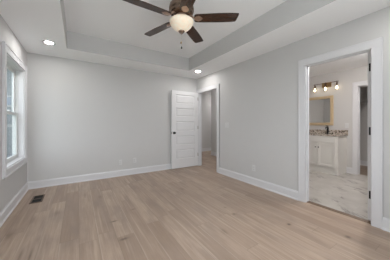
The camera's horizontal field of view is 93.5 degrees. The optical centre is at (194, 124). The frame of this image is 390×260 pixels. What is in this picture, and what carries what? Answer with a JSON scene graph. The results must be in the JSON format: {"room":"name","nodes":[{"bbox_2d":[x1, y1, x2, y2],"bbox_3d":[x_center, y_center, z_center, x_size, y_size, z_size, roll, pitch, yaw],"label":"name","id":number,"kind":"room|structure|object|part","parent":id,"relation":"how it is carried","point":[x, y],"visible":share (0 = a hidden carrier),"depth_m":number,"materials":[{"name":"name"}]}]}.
{"room":"empty bedroom","nodes":[
{"label":"empty bedroom","id":0,"kind":"room"},
{"bbox_2d":[0,14,26,211],"bbox_3d":[-1.705,-0.287,1.138,0.135,2.900,5.166,0,0,-33],"label":"wall","id":1,"kind":"structure","parent":0,"point":[10,186],"depth_m":2.38,"materials":[{"name":"paint"}]},
{"bbox_2d":[2,41,26,178],"bbox_3d":[-2.646,-0.165,2.631,0.163,1.645,1.145,0,0,-33],"label":"window","id":2,"kind":"structure","parent":1,"relation":"in","point":[11,61],"depth_m":2.94,"materials":[{"name":"paint"}]},
{"bbox_3d":[-2.698,-0.506,2.597,0.030,0.728,0.911,0,0,-33],"label":"sash","id":3,"kind":"part","parent":2,"relation":"part of","materials":[{"name":"white plastic"}]},
{"bbox_3d":[-2.685,-0.165,2.606,0.070,1.455,0.955,0,0,-33],"label":"frame","id":4,"kind":"part","parent":2,"relation":"part of","materials":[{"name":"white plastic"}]},
{"bbox_3d":[-2.673,0.179,2.613,0.030,0.723,0.911,0,0,-33],"label":"sash","id":5,"kind":"part","parent":2,"relation":"part of","materials":[{"name":"white plastic"}]},
{"bbox_2d":[0,182,28,227],"bbox_3d":[-1.647,1.095,1.196,0.026,0.135,4.931,0,0,-33],"label":"baseboard","id":6,"kind":"structure","parent":1,"relation":"attached to","point":[4,214],"depth_m":2.48,"materials":[{"name":"paint"}]},
{"bbox_2d":[27,52,196,181],"bbox_3d":[-1.457,-0.287,4.306,3.702,2.900,0.100,0,0,-33],"label":"wall","id":7,"kind":"structure","parent":0,"point":[83,117],"depth_m":3.82,"materials":[{"name":"paint"}]},
{"bbox_2d":[28,148,216,188],"bbox_3d":[0.037,1.095,5.803,7.834,0.135,3.070,0,0,-33],"label":"baseboard","id":8,"kind":"structure","parent":7,"relation":"attached to","point":[95,176],"depth_m":3.84,"materials":[{"name":"paint"}]},
{"bbox_2d":[171,90,198,168],"bbox_3d":[-0.259,0.140,4.923,0.819,2.022,0.172,0,0,-33],"label":"door","id":9,"kind":"structure","parent":7,"relation":"in","point":[184,105],"depth_m":4.89,"materials":[{"name":"paint"}]},
{"bbox_2d":[0,151,389,259],"bbox_3d":[1.066,1.219,4.184,8.089,0.128,7.305,0,0,-33],"label":"floor","id":10,"kind":"structure","parent":0,"point":[201,212],"depth_m":2.19,"materials":[{"name":"brown wood"}]},
{"bbox_2d":[29,194,44,203],"bbox_3d":[-2.443,1.160,2.847,0.150,0.006,0.344,0,0,-33],"label":"floor vent","id":11,"kind":"object","parent":10,"relation":"in","point":[39,198],"visible":1,"depth_m":2.82,"materials":[{"name":"black metal"}]},
{"bbox_2d":[309,135,346,175],"bbox_3d":[3.050,0.715,4.739,0.541,0.880,1.233,0,0,-33],"label":"vanity cabinet","id":12,"kind":"object","parent":10,"relation":"on","point":[327,154],"visible":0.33,"depth_m":4.30,"materials":[{"name":"paint"}]},
{"bbox_3d":[2.865,0.721,4.602,0.019,0.545,0.371,0,0,-33],"label":"cabinet door","id":13,"kind":"part","parent":12,"relation":"part of","materials":[{"name":"paint"}]},
{"bbox_3d":[2.967,0.363,4.443,0.019,0.136,0.748,0,0,-33],"label":"false drawer","id":14,"kind":"part","parent":12,"relation":"part of","materials":[{"name":"paint"}]},
{"bbox_3d":[3.068,0.721,4.284,0.019,0.545,0.371,0,0,-33],"label":"cabinet door","id":15,"kind":"part","parent":12,"relation":"part of","materials":[{"name":"paint"}]},
{"bbox_2d":[309,129,347,135],"bbox_3d":[3.066,0.279,4.742,0.520,0.272,1.276,0,0,-33],"label":"countertop","id":16,"kind":"structure","parent":12,"relation":"on","point":[318,132],"depth_m":4.54,"materials":[{"name":"stone"}]},
{"bbox_2d":[0,0,389,78],"bbox_3d":[-0.142,-1.507,2.161,3.602,0.460,4.931,0,0,-33],"label":"ceiling","id":17,"kind":"structure","parent":0,"point":[32,22],"depth_m":2.80,"materials":[{"name":"white paint"}]},
{"bbox_2d":[42,40,55,44],"bbox_3d":[-2.288,-1.276,2.875,0.176,0.009,0.176,0,0,-33],"label":"recessed light","id":18,"kind":"object","parent":17,"relation":"in","point":[43,41],"visible":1,"depth_m":2.86,"materials":[{"name":"plastic"}]},
{"bbox_2d":[123,0,238,48],"bbox_3d":[-0.205,-1.230,2.134,1.222,0.685,1.270,0,0,-33],"label":"ceiling fan","id":19,"kind":"object","parent":17,"relation":"hanging from","point":[181,11],"visible":1,"depth_m":2.09,"materials":[{"name":"brown wood"}]},
{"bbox_3d":[-0.495,-1.239,1.930,0.511,0.007,0.136,0,11,-34],"label":"blade","id":20,"kind":"part","parent":19,"relation":"part of","materials":[{"name":"brown wood"}]},
{"bbox_3d":[-0.477,-1.239,2.406,0.511,0.007,0.136,0,11,38],"label":"blade","id":21,"kind":"part","parent":19,"relation":"part of","materials":[{"name":"brown wood"}]},
{"bbox_3d":[-0.158,-1.154,2.155,0.282,0.134,0.282,0,0,-33],"label":"lamp shade","id":22,"kind":"part","parent":19,"relation":"part of","materials":[{"name":"white glass"}]},
{"bbox_3d":[-0.048,-1.239,1.765,0.136,0.007,0.511,11,-3,-15],"label":"blade","id":23,"kind":"part","parent":19,"relation":"part of","materials":[{"name":"brown wood"}]},
{"bbox_3d":[-0.018,-1.239,2.536,0.136,0.007,0.511,-12,-4,20],"label":"blade","id":24,"kind":"part","parent":19,"relation":"part of","materials":[{"name":"brown wood"}]},
{"bbox_3d":[0.247,-1.239,2.140,0.511,0.007,0.136,0,-11,2],"label":"blade","id":25,"kind":"part","parent":19,"relation":"part of","materials":[{"name":"brown wood"}]},
{"bbox_2d":[202,94,210,147],"bbox_3d":[0.475,-0.057,7.967,5.000,2.440,0.100,0,0,-33],"label":"wall","id":26,"kind":"structure","parent":0,"point":[206,99],"depth_m":7.92,"materials":[{"name":"paint"}]},
{"bbox_2d":[211,90,216,151],"bbox_3d":[1.237,-0.057,6.037,0.100,2.440,2.170,0,0,-33],"label":"wall","id":27,"kind":"structure","parent":0,"point":[213,93],"depth_m":6.75,"materials":[{"name":"paint"}]},
{"bbox_2d":[197,6,389,218],"bbox_3d":[1.453,-0.287,3.103,0.100,2.900,5.066,0,0,-33],"label":"wall","id":28,"kind":"structure","parent":0,"point":[258,96],"depth_m":3.13,"materials":[{"name":"paint"}]},
{"bbox_2d":[196,84,218,172],"bbox_3d":[0.356,0.100,4.814,0.136,2.127,1.001,0,0,-33],"label":"trim","id":29,"kind":"structure","parent":28,"relation":"attached to","point":[213,87],"depth_m":5.12,"materials":[{"name":"paint"}]},
{"bbox_2d":[219,167,389,231],"bbox_3d":[1.634,1.095,2.704,0.026,0.135,3.930,0,0,-33],"label":"baseboard","id":30,"kind":"structure","parent":28,"relation":"attached to","point":[281,190],"depth_m":3.23,"materials":[{"name":"paint"}]},
{"bbox_2d":[307,201,370,223],"bbox_3d":[1.877,1.155,2.443,0.058,0.015,0.716,0,0,-33],"label":"trim","id":31,"kind":"structure","parent":28,"relation":"attached to","point":[310,202],"depth_m":2.39,"materials":[{"name":"brown wood"}]},
{"bbox_2d":[298,37,382,228],"bbox_3d":[1.876,0.100,2.443,0.136,2.127,0.918,0,0,-33],"label":"trim","id":32,"kind":"structure","parent":28,"relation":"attached to","point":[375,46],"depth_m":2.13,"materials":[{"name":"paint"}]},
{"bbox_2d":[368,52,370,219],"bbox_3d":[2.375,0.132,2.376,0.717,2.022,0.172,0,0,-33],"label":"door","id":33,"kind":"structure","parent":28,"relation":"in","point":[369,53],"depth_m":2.19,"materials":[{"name":"paint"}]},
{"bbox_2d":[309,65,367,167],"bbox_3d":[3.663,-0.067,4.385,0.100,2.460,3.230,0,0,-33],"label":"wall","id":34,"kind":"structure","parent":0,"point":[342,95],"depth_m":4.45,"materials":[{"name":"grey paint"}]},
{"bbox_2d":[309,95,333,124],"bbox_3d":[3.255,-0.344,4.903,0.028,0.755,0.758,0,0,-33],"label":"wall mirror","id":35,"kind":"object","parent":34,"relation":"attached to","point":[321,109],"visible":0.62,"depth_m":4.81,"materials":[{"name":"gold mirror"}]},
{"bbox_2d":[309,99,329,122],"bbox_3d":[3.262,-0.344,4.907,0.007,0.621,0.624,0,0,-33],"label":"mirror glass","id":36,"kind":"object","parent":35,"relation":"attached to","point":[319,109],"depth_m":4.85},
{"bbox_2d":[314,81,337,91],"bbox_3d":[3.337,-0.953,4.681,0.129,0.232,0.578,0,0,-33],"label":"vanity light","id":37,"kind":"object","parent":34,"relation":"attached to","point":[325,85],"visible":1,"depth_m":4.67,"materials":[{"name":"white glass"}]},
{"bbox_3d":[3.382,-1.005,4.710,0.022,0.128,0.210,0,0,-33],"label":"plate","id":38,"kind":"part","parent":37,"relation":"part of","materials":[{"name":"gold metal"}]},
{"bbox_2d":[346,167,351,173],"bbox_3d":[3.633,1.087,4.314,0.026,0.135,0.112,0,0,-33],"label":"baseboard","id":39,"kind":"structure","parent":34,"relation":"attached to","point":[348,169],"depth_m":4.32,"materials":[{"name":"paint"}]},
{"bbox_2d":[352,80,367,174],"bbox_3d":[3.965,0.100,3.896,0.118,2.127,0.950,0,0,-33],"label":"trim","id":40,"kind":"structure","parent":34,"relation":"attached to","point":[356,86],"depth_m":4.21,"materials":[{"name":"paint"}]},
{"bbox_2d":[309,53,367,76],"bbox_3d":[3.252,-1.347,4.051,3.952,0.100,3.350,0,0,-33],"label":"ceiling","id":41,"kind":"structure","parent":0,"point":[361,60],"depth_m":4.06,"materials":[{"name":"white paint"}]},
{"bbox_2d":[360,86,367,160],"bbox_3d":[4.455,-0.067,4.519,1.380,2.460,2.200,0,0,-33],"label":"wall","id":42,"kind":"structure","parent":0,"point":[363,90],"depth_m":5.13,"materials":[{"name":"grey paint"}]},
{"bbox_2d":[360,160,367,165],"bbox_3d":[4.924,1.095,4.820,0.026,0.135,1.960,0,0,-33],"label":"baseboard","id":43,"kind":"structure","parent":42,"relation":"attached to","point":[363,163],"depth_m":5.12,"materials":[{"name":"paint"}]},
{"label":"outside","id":44,"kind":"structure","parent":0,"visible":0},
{"bbox_3d":[-13.816,1.863,3.021,60.000,0.300,80.000,0,0,-33],"label":"ground","id":45,"kind":"structure","parent":44,"visible":0},
{"bbox_2d":[7,69,11,154],"bbox_3d":[-13.503,-2.112,12.725,14.000,7.650,9.200,0,0,-33],"label":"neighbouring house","id":46,"kind":"structure","parent":45,"relation":"on","point":[9,74],"depth_m":10.09,"materials":[{"name":"white"}]},
{"bbox_3d":[-10.256,-1.262,10.022,0.350,0.450,0.015,0,0,-33],"label":"pane","id":47,"kind":"part","parent":46,"relation":"part of","materials":[{"name":"white glass"}]}
]}

